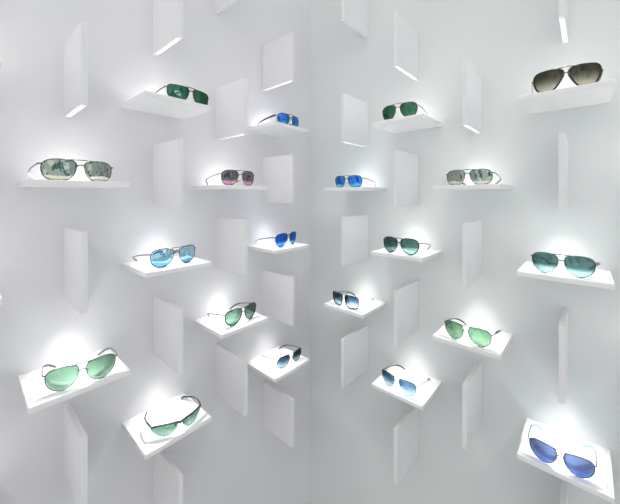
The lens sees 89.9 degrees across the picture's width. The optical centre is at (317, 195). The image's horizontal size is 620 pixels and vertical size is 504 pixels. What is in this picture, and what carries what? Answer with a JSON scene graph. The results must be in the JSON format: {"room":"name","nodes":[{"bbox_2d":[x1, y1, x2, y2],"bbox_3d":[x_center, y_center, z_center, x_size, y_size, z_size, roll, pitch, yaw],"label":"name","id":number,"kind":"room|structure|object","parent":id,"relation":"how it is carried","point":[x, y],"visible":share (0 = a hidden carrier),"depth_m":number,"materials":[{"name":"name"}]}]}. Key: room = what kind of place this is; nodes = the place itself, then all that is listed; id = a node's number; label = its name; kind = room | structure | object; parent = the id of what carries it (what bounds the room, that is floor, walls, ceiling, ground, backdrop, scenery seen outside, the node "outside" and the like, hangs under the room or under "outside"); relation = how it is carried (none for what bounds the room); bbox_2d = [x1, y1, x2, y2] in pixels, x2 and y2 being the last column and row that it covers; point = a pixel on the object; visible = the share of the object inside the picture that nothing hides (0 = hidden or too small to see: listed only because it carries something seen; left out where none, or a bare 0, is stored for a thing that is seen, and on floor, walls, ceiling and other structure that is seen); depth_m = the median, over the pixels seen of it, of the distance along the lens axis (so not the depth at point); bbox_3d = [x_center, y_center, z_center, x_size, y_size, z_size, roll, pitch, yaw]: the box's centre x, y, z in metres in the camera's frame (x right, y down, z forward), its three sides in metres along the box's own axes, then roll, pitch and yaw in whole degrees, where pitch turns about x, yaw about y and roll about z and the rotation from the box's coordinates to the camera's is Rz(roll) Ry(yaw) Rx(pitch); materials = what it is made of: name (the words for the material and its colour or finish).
{"room":"shop","nodes":[
{"label":"shop","id":0,"kind":"room"},
{"bbox_2d":[0,0,309,503],"bbox_3d":[-0.894,0.070,0.709,0.121,3.300,2.720,0,0,41],"label":"wall","id":1,"kind":"structure","parent":0,"point":[232,458],"depth_m":0.99,"materials":[{"name":"white paint"}]},
{"bbox_2d":[18,347,129,414],"bbox_3d":[-0.619,0.459,0.793,0.185,0.013,0.195,0,0,41],"label":"display shelf","id":2,"kind":"object","parent":1,"relation":"attached to","point":[36,396],"visible":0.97,"depth_m":0.76,"materials":[{"name":"white plastic"}]},
{"bbox_2d":[41,347,116,390],"bbox_3d":[-0.603,0.424,0.789,0.147,0.059,0.150,0,0,-41],"label":"sunglasses","id":3,"kind":"object","parent":2,"relation":"on","point":[66,371],"visible":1,"depth_m":0.73,"materials":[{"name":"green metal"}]},
{"bbox_2d":[18,179,129,187],"bbox_3d":[-0.619,-0.029,0.793,0.185,0.013,0.195,0,0,41],"label":"display shelf","id":4,"kind":"object","parent":1,"relation":"attached to","point":[29,182],"visible":1,"depth_m":0.73,"materials":[{"name":"white plastic"}]},
{"bbox_2d":[27,158,112,180],"bbox_3d":[-0.624,-0.060,0.786,0.157,0.051,0.152,0,0,36],"label":"sunglasses","id":5,"kind":"object","parent":4,"relation":"on","point":[53,168],"visible":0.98,"depth_m":0.73,"materials":[{"name":"glass"}]},
{"bbox_2d":[64,21,87,117],"bbox_3d":[-0.619,-0.312,0.793,0.185,0.195,0.013,0,0,41],"label":"display fin","id":6,"kind":"object","parent":1,"relation":"attached to","point":[76,47],"visible":1,"depth_m":0.76,"materials":[{"name":"white plastic"}]},
{"bbox_2d":[64,402,87,503],"bbox_3d":[-0.619,0.669,0.793,0.185,0.195,0.013,0,0,41],"label":"display fin","id":7,"kind":"object","parent":1,"relation":"attached to","point":[75,436],"visible":1,"depth_m":0.77,"materials":[{"name":"white plastic"}]},
{"bbox_2d":[64,226,87,313],"bbox_3d":[-0.619,0.182,0.793,0.185,0.195,0.013,0,0,41],"label":"display fin","id":8,"kind":"object","parent":1,"relation":"attached to","point":[75,239],"visible":1,"depth_m":0.76,"materials":[{"name":"white plastic"}]},
{"bbox_2d":[122,393,210,459],"bbox_3d":[-0.467,0.704,0.967,0.185,0.013,0.195,0,0,41],"label":"display shelf","id":9,"kind":"object","parent":1,"relation":"attached to","point":[148,444],"visible":0.96,"depth_m":0.95,"materials":[{"name":"white plastic"}]},
{"bbox_2d":[144,396,200,436],"bbox_3d":[-0.451,0.676,0.967,0.154,0.041,0.159,0,0,-42],"label":"sunglasses","id":10,"kind":"object","parent":9,"relation":"on","point":[166,429],"visible":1,"depth_m":0.90,"materials":[{"name":"green glass"}]},
{"bbox_2d":[122,90,210,119],"bbox_3d":[-0.467,-0.276,0.967,0.185,0.013,0.195,0,0,41],"label":"display shelf","id":11,"kind":"object","parent":1,"relation":"attached to","point":[146,101],"visible":1,"depth_m":0.94,"materials":[{"name":"white plastic"}]},
{"bbox_2d":[155,84,208,104],"bbox_3d":[-0.437,-0.305,0.985,0.148,0.045,0.145,0,0,37],"label":"sunglasses","id":12,"kind":"object","parent":11,"relation":"on","point":[173,90],"visible":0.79,"depth_m":0.93,"materials":[{"name":"glass"}]},
{"bbox_2d":[122,255,210,277],"bbox_3d":[-0.467,0.215,0.967,0.185,0.013,0.195,0,0,41],"label":"display shelf","id":13,"kind":"object","parent":1,"relation":"attached to","point":[143,268],"visible":0.74,"depth_m":0.92,"materials":[{"name":"white plastic"}]},
{"bbox_2d":[132,245,195,267],"bbox_3d":[-0.478,0.181,0.969,0.155,0.056,0.150,0,0,36],"label":"sunglasses","id":14,"kind":"object","parent":13,"relation":"on","point":[159,258],"visible":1,"depth_m":0.91,"materials":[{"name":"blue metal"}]},
{"bbox_2d":[153,295,182,374],"bbox_3d":[-0.467,0.426,0.967,0.185,0.195,0.013,0,0,41],"label":"display fin","id":15,"kind":"object","parent":1,"relation":"attached to","point":[167,315],"visible":1,"depth_m":0.95,"materials":[{"name":"white plastic"}]},
{"bbox_2d":[153,139,182,205],"bbox_3d":[-0.467,-0.068,0.967,0.185,0.195,0.013,0,0,41],"label":"display fin","id":16,"kind":"object","parent":1,"relation":"attached to","point":[167,156],"visible":1,"depth_m":0.95,"materials":[{"name":"white plastic"}]},
{"bbox_2d":[153,0,182,55],"bbox_3d":[-0.467,-0.561,0.967,0.185,0.195,0.013,0,0,41],"label":"display fin","id":17,"kind":"object","parent":1,"relation":"attached to","point":[167,14],"visible":1,"depth_m":0.95,"materials":[{"name":"white plastic"}]},
{"bbox_2d":[153,450,182,503],"bbox_3d":[-0.467,0.917,0.967,0.185,0.195,0.013,0,0,41],"label":"display fin","id":18,"kind":"object","parent":1,"relation":"attached to","point":[167,478],"visible":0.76,"depth_m":0.96,"materials":[{"name":"white plastic"}]},
{"bbox_2d":[216,0,237,13],"bbox_3d":[-0.316,-0.803,1.140,0.185,0.195,0.013,0,0,41],"label":"display fin","id":19,"kind":"object","parent":1,"relation":"attached to","point":[221,5],"visible":1,"depth_m":1.17,"materials":[{"name":"white plastic"}]},
{"bbox_2d":[193,306,267,338],"bbox_3d":[-0.316,0.459,1.140,0.185,0.013,0.195,0,0,41],"label":"display shelf","id":20,"kind":"object","parent":1,"relation":"attached to","point":[216,325],"visible":0.84,"depth_m":1.10,"materials":[{"name":"white plastic"}]},
{"bbox_2d":[207,302,255,325],"bbox_3d":[-0.315,0.423,1.145,0.150,0.061,0.146,0,0,38],"label":"sunglasses","id":21,"kind":"object","parent":20,"relation":"on","point":[234,315],"visible":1,"depth_m":1.09,"materials":[{"name":"glass"}]},
{"bbox_2d":[193,185,267,189],"bbox_3d":[-0.316,-0.029,1.140,0.185,0.013,0.195,0,0,41],"label":"display shelf","id":22,"kind":"object","parent":1,"relation":"attached to","point":[205,187],"visible":1,"depth_m":1.08,"materials":[{"name":"white plastic"}]},
{"bbox_2d":[206,170,253,185],"bbox_3d":[-0.319,-0.062,1.130,0.148,0.054,0.144,0,0,42],"label":"sunglasses","id":23,"kind":"object","parent":22,"relation":"on","point":[228,177],"visible":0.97,"depth_m":1.07,"materials":[{"name":"grey glass"}]},
{"bbox_2d":[216,343,247,415],"bbox_3d":[-0.316,0.669,1.140,0.185,0.195,0.013,0,0,41],"label":"display fin","id":24,"kind":"object","parent":1,"relation":"attached to","point":[231,367],"visible":1,"depth_m":1.12,"materials":[{"name":"white plastic"}]},
{"bbox_2d":[216,78,247,139],"bbox_3d":[-0.316,-0.312,1.140,0.185,0.195,0.013,0,0,41],"label":"display fin","id":25,"kind":"object","parent":1,"relation":"attached to","point":[231,99],"visible":1,"depth_m":1.12,"materials":[{"name":"white plastic"}]},
{"bbox_2d":[216,217,247,275],"bbox_3d":[-0.316,0.182,1.140,0.185,0.195,0.013,0,0,41],"label":"display fin","id":26,"kind":"object","parent":1,"relation":"attached to","point":[231,234],"visible":1,"depth_m":1.12,"materials":[{"name":"white plastic"}]},
{"bbox_2d":[263,380,293,447],"bbox_3d":[-0.167,0.917,1.312,0.185,0.195,0.013,0,0,41],"label":"display fin","id":27,"kind":"object","parent":1,"relation":"attached to","point":[278,406],"visible":1,"depth_m":1.30,"materials":[{"name":"white plastic"}]},
{"bbox_2d":[263,32,293,90],"bbox_3d":[-0.167,-0.561,1.312,0.185,0.195,0.013,0,0,41],"label":"display fin","id":28,"kind":"object","parent":1,"relation":"attached to","point":[278,55],"visible":1,"depth_m":1.30,"materials":[{"name":"white plastic"}]},
{"bbox_2d":[263,270,293,325],"bbox_3d":[-0.167,0.426,1.312,0.185,0.195,0.013,0,0,41],"label":"display fin","id":29,"kind":"object","parent":1,"relation":"attached to","point":[278,289],"visible":1,"depth_m":1.30,"materials":[{"name":"white plastic"}]},
{"bbox_2d":[263,155,293,202],"bbox_3d":[-0.167,-0.068,1.312,0.185,0.195,0.013,0,0,41],"label":"display fin","id":30,"kind":"object","parent":1,"relation":"attached to","point":[278,171],"visible":1,"depth_m":1.29,"materials":[{"name":"white plastic"}]},
{"bbox_2d":[248,346,308,382],"bbox_3d":[-0.167,0.704,1.312,0.185,0.013,0.195,0,0,41],"label":"display shelf","id":31,"kind":"object","parent":1,"relation":"attached to","point":[267,367],"visible":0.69,"depth_m":1.28,"materials":[{"name":"white plastic"}]},
{"bbox_2d":[262,345,301,367],"bbox_3d":[-0.153,0.673,1.328,0.146,0.052,0.142,0,0,45],"label":"sunglasses","id":32,"kind":"object","parent":31,"relation":"on","point":[284,360],"visible":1,"depth_m":1.27,"materials":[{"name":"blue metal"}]},
{"bbox_2d":[248,121,308,137],"bbox_3d":[-0.167,-0.276,1.312,0.185,0.013,0.195,0,0,41],"label":"display shelf","id":33,"kind":"object","parent":1,"relation":"attached to","point":[275,129],"visible":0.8,"depth_m":1.28,"materials":[{"name":"white plastic"}]},
{"bbox_2d":[258,113,298,126],"bbox_3d":[-0.163,-0.307,1.309,0.148,0.049,0.146,0,0,36],"label":"sunglasses","id":34,"kind":"object","parent":33,"relation":"on","point":[284,118],"visible":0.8,"depth_m":1.25,"materials":[{"name":"blue glass"}]},
{"bbox_2d":[248,241,308,253],"bbox_3d":[-0.167,0.215,1.312,0.185,0.013,0.195,0,0,41],"label":"display shelf","id":35,"kind":"object","parent":1,"relation":"attached to","point":[269,247],"visible":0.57,"depth_m":1.27,"materials":[{"name":"white plastic"}]},
{"bbox_2d":[255,231,295,246],"bbox_3d":[-0.174,0.180,1.316,0.147,0.058,0.145,0,0,33],"label":"sunglasses","id":36,"kind":"object","parent":35,"relation":"on","point":[280,239],"visible":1,"depth_m":1.26,"materials":[{"name":"blue glass"}]},
{"bbox_2d":[310,0,619,503],"bbox_3d":[0.985,0.070,0.796,2.600,3.300,0.120,0,0,41],"label":"wall","id":37,"kind":"structure","parent":0,"point":[508,43],"depth_m":1.11,"materials":[{"name":"white paint"}]},
{"bbox_2d":[341,324,367,387],"bbox_3d":[0.162,0.671,1.311,0.013,0.195,0.185,0,0,41],"label":"display fin","id":38,"kind":"object","parent":37,"relation":"attached to","point":[354,346],"visible":1,"depth_m":1.29,"materials":[{"name":"white plastic"}]},
{"bbox_2d":[341,93,367,146],"bbox_3d":[0.162,-0.312,1.311,0.013,0.195,0.185,0,0,41],"label":"display fin","id":39,"kind":"object","parent":37,"relation":"attached to","point":[354,111],"visible":1,"depth_m":1.29,"materials":[{"name":"white plastic"}]},
{"bbox_2d":[341,215,367,265],"bbox_3d":[0.162,0.182,1.311,0.013,0.195,0.185,0,0,41],"label":"display fin","id":40,"kind":"object","parent":37,"relation":"attached to","point":[354,229],"visible":1,"depth_m":1.29,"materials":[{"name":"white plastic"}]},
{"bbox_2d":[341,0,367,37],"bbox_3d":[0.162,-0.801,1.311,0.013,0.195,0.185,0,0,41],"label":"display fin","id":41,"kind":"object","parent":37,"relation":"attached to","point":[354,13],"visible":1,"depth_m":1.30,"materials":[{"name":"white plastic"}]},
{"bbox_2d":[324,293,386,317],"bbox_3d":[0.162,0.460,1.311,0.195,0.013,0.185,0,0,41],"label":"display shelf","id":42,"kind":"object","parent":37,"relation":"attached to","point":[366,307],"visible":0.86,"depth_m":1.27,"materials":[{"name":"white plastic"}]},
{"bbox_2d":[333,291,373,309],"bbox_3d":[0.154,0.426,1.308,0.143,0.056,0.148,0,0,44],"label":"sunglasses","id":43,"kind":"object","parent":42,"relation":"on","point":[338,298],"visible":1,"depth_m":1.25,"materials":[{"name":"glass"}]},
{"bbox_2d":[324,187,386,190],"bbox_3d":[0.162,-0.027,1.311,0.195,0.013,0.185,0,0,41],"label":"display shelf","id":44,"kind":"object","parent":37,"relation":"attached to","point":[333,188],"visible":1,"depth_m":1.24,"materials":[{"name":"white plastic"}]},
{"bbox_2d":[335,175,375,186],"bbox_3d":[0.163,-0.057,1.302,0.144,0.049,0.148,0,0,41],"label":"sunglasses","id":45,"kind":"object","parent":44,"relation":"on","point":[353,180],"visible":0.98,"depth_m":1.24,"materials":[{"name":"blue glass"}]},
{"bbox_2d":[371,363,441,409],"bbox_3d":[0.336,0.704,1.159,0.195,0.013,0.185,0,0,41],"label":"display shelf","id":46,"kind":"object","parent":37,"relation":"attached to","point":[426,391],"visible":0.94,"depth_m":1.13,"materials":[{"name":"white plastic"}]},
{"bbox_2d":[381,365,429,395],"bbox_3d":[0.332,0.671,1.156,0.148,0.055,0.152,0,0,45],"label":"sunglasses","id":47,"kind":"object","parent":46,"relation":"on","point":[389,379],"visible":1,"depth_m":1.10,"materials":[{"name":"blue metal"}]},
{"bbox_2d":[394,406,418,484],"bbox_3d":[0.336,0.917,1.159,0.013,0.195,0.185,0,0,41],"label":"display fin","id":48,"kind":"object","parent":37,"relation":"attached to","point":[406,432],"visible":0.84,"depth_m":1.14,"materials":[{"name":"white plastic"}]},
{"bbox_2d":[394,10,418,80],"bbox_3d":[0.336,-0.553,1.159,0.013,0.195,0.185,0,0,41],"label":"display fin","id":49,"kind":"object","parent":37,"relation":"attached to","point":[406,36],"visible":1,"depth_m":1.14,"materials":[{"name":"white plastic"}]},
{"bbox_2d":[394,280,418,345],"bbox_3d":[0.336,0.431,1.159,0.013,0.195,0.185,0,0,41],"label":"display fin","id":50,"kind":"object","parent":37,"relation":"attached to","point":[406,297],"visible":1,"depth_m":1.14,"materials":[{"name":"white plastic"}]},
{"bbox_2d":[394,150,418,204],"bbox_3d":[0.336,-0.063,1.159,0.013,0.195,0.185,0,0,41],"label":"display fin","id":51,"kind":"object","parent":37,"relation":"attached to","point":[406,165],"visible":1,"depth_m":1.14,"materials":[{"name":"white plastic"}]},
{"bbox_2d":[371,113,441,132],"bbox_3d":[0.336,-0.266,1.159,0.195,0.013,0.185,0,0,41],"label":"display shelf","id":52,"kind":"object","parent":37,"relation":"attached to","point":[417,121],"visible":1,"depth_m":1.13,"materials":[{"name":"white plastic"}]},
{"bbox_2d":[382,101,427,119],"bbox_3d":[0.327,-0.299,1.147,0.142,0.053,0.146,0,0,39],"label":"sunglasses","id":53,"kind":"object","parent":52,"relation":"on","point":[406,108],"visible":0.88,"depth_m":1.09,"materials":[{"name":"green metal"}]},
{"bbox_2d":[371,246,441,261],"bbox_3d":[0.336,0.214,1.159,0.195,0.013,0.185,0,0,41],"label":"display shelf","id":54,"kind":"object","parent":37,"relation":"attached to","point":[422,255],"visible":0.84,"depth_m":1.11,"materials":[{"name":"white plastic"}]},
{"bbox_2d":[383,236,430,254],"bbox_3d":[0.335,0.178,1.151,0.146,0.060,0.149,0,0,42],"label":"sunglasses","id":55,"kind":"object","parent":54,"relation":"on","point":[390,242],"visible":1,"depth_m":1.09,"materials":[{"name":"glass"}]},
{"bbox_2d":[462,360,481,449],"bbox_3d":[0.507,0.671,1.010,0.013,0.195,0.185,0,0,41],"label":"display fin","id":56,"kind":"object","parent":37,"relation":"attached to","point":[472,385],"visible":1,"depth_m":0.98,"materials":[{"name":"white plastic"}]},
{"bbox_2d":[462,60,481,133],"bbox_3d":[0.507,-0.312,1.010,0.013,0.195,0.185,0,0,41],"label":"display fin","id":57,"kind":"object","parent":37,"relation":"attached to","point":[471,79],"visible":1,"depth_m":0.98,"materials":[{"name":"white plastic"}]},
{"bbox_2d":[462,220,481,287],"bbox_3d":[0.507,0.182,1.010,0.013,0.195,0.185,0,0,41],"label":"display fin","id":58,"kind":"object","parent":37,"relation":"attached to","point":[471,231],"visible":1,"depth_m":0.98,"materials":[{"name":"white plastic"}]},
{"bbox_2d":[432,319,512,359],"bbox_3d":[0.507,0.460,1.010,0.195,0.013,0.185,0,0,41],"label":"display shelf","id":59,"kind":"object","parent":37,"relation":"attached to","point":[500,342],"visible":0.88,"depth_m":0.97,"materials":[{"name":"white plastic"}]},
{"bbox_2d":[444,318,500,346],"bbox_3d":[0.502,0.424,0.998,0.146,0.058,0.149,0,0,44],"label":"sunglasses","id":60,"kind":"object","parent":59,"relation":"on","point":[451,326],"visible":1,"depth_m":0.95,"materials":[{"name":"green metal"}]},
{"bbox_2d":[432,184,512,189],"bbox_3d":[0.507,-0.027,1.010,0.195,0.013,0.185,0,0,41],"label":"display shelf","id":61,"kind":"object","parent":37,"relation":"attached to","point":[471,186],"visible":1,"depth_m":0.94,"materials":[{"name":"white plastic"}]},
{"bbox_2d":[446,169,500,184],"bbox_3d":[0.507,-0.057,1.002,0.143,0.048,0.147,0,0,43],"label":"sunglasses","id":62,"kind":"object","parent":61,"relation":"on","point":[478,176],"visible":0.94,"depth_m":0.94,"materials":[{"name":"glass"}]},
{"bbox_2d":[559,307,567,403],"bbox_3d":[0.682,0.431,0.858,0.013,0.195,0.185,0,0,41],"label":"display fin","id":63,"kind":"object","parent":37,"relation":"attached to","point":[563,324],"visible":1,"depth_m":0.79,"materials":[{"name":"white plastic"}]},
{"bbox_2d":[559,132,567,208],"bbox_3d":[0.682,-0.063,0.858,0.013,0.195,0.185,0,0,41],"label":"display fin","id":64,"kind":"object","parent":37,"relation":"attached to","point":[563,141],"visible":1,"depth_m":0.79,"materials":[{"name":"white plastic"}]},
{"bbox_2d":[559,0,567,43],"bbox_3d":[0.682,-0.553,0.858,0.013,0.195,0.185,0,0,41],"label":"display fin","id":65,"kind":"object","parent":37,"relation":"attached to","point":[563,4],"visible":1,"depth_m":0.83,"materials":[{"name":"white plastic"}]},
{"bbox_2d":[560,480,567,503],"bbox_3d":[0.682,0.917,0.858,0.013,0.195,0.185,0,0,41],"label":"display fin","id":66,"kind":"object","parent":37,"relation":"attached to","point":[564,485],"visible":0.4,"depth_m":0.86,"materials":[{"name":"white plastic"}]},
{"bbox_2d":[517,418,614,503],"bbox_3d":[0.682,0.714,0.858,0.195,0.013,0.185,0,0,41],"label":"display shelf","id":67,"kind":"object","parent":37,"relation":"attached to","point":[600,484],"visible":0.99,"depth_m":0.84,"materials":[{"name":"white plastic"}]},
{"bbox_2d":[528,424,596,478],"bbox_3d":[0.667,0.679,0.848,0.144,0.058,0.147,0,0,40],"label":"sunglasses","id":68,"kind":"object","parent":67,"relation":"on","point":[580,466],"visible":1,"depth_m":0.79,"materials":[{"name":"glass"}]},
{"bbox_2d":[517,79,614,113],"bbox_3d":[0.682,-0.266,0.858,0.195,0.013,0.185,0,0,41],"label":"display shelf","id":69,"kind":"object","parent":37,"relation":"attached to","point":[600,92],"visible":1,"depth_m":0.83,"materials":[{"name":"white plastic"}]},
{"bbox_2d":[532,62,603,93],"bbox_3d":[0.674,-0.301,0.845,0.147,0.058,0.148,0,0,36],"label":"sunglasses","id":70,"kind":"object","parent":69,"relation":"on","point":[592,69],"visible":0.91,"depth_m":0.79,"materials":[{"name":"glass"}]},
{"bbox_2d":[517,261,614,289],"bbox_3d":[0.682,0.214,0.858,0.195,0.013,0.185,0,0,41],"label":"display shelf","id":71,"kind":"object","parent":37,"relation":"attached to","point":[601,278],"visible":0.97,"depth_m":0.82,"materials":[{"name":"white plastic"}]},
{"bbox_2d":[530,252,599,277],"bbox_3d":[0.680,0.179,0.850,0.145,0.057,0.142,0,0,-44],"label":"sunglasses","id":72,"kind":"object","parent":71,"relation":"on","point":[581,263],"visible":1,"depth_m":0.80,"materials":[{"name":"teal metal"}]}
]}

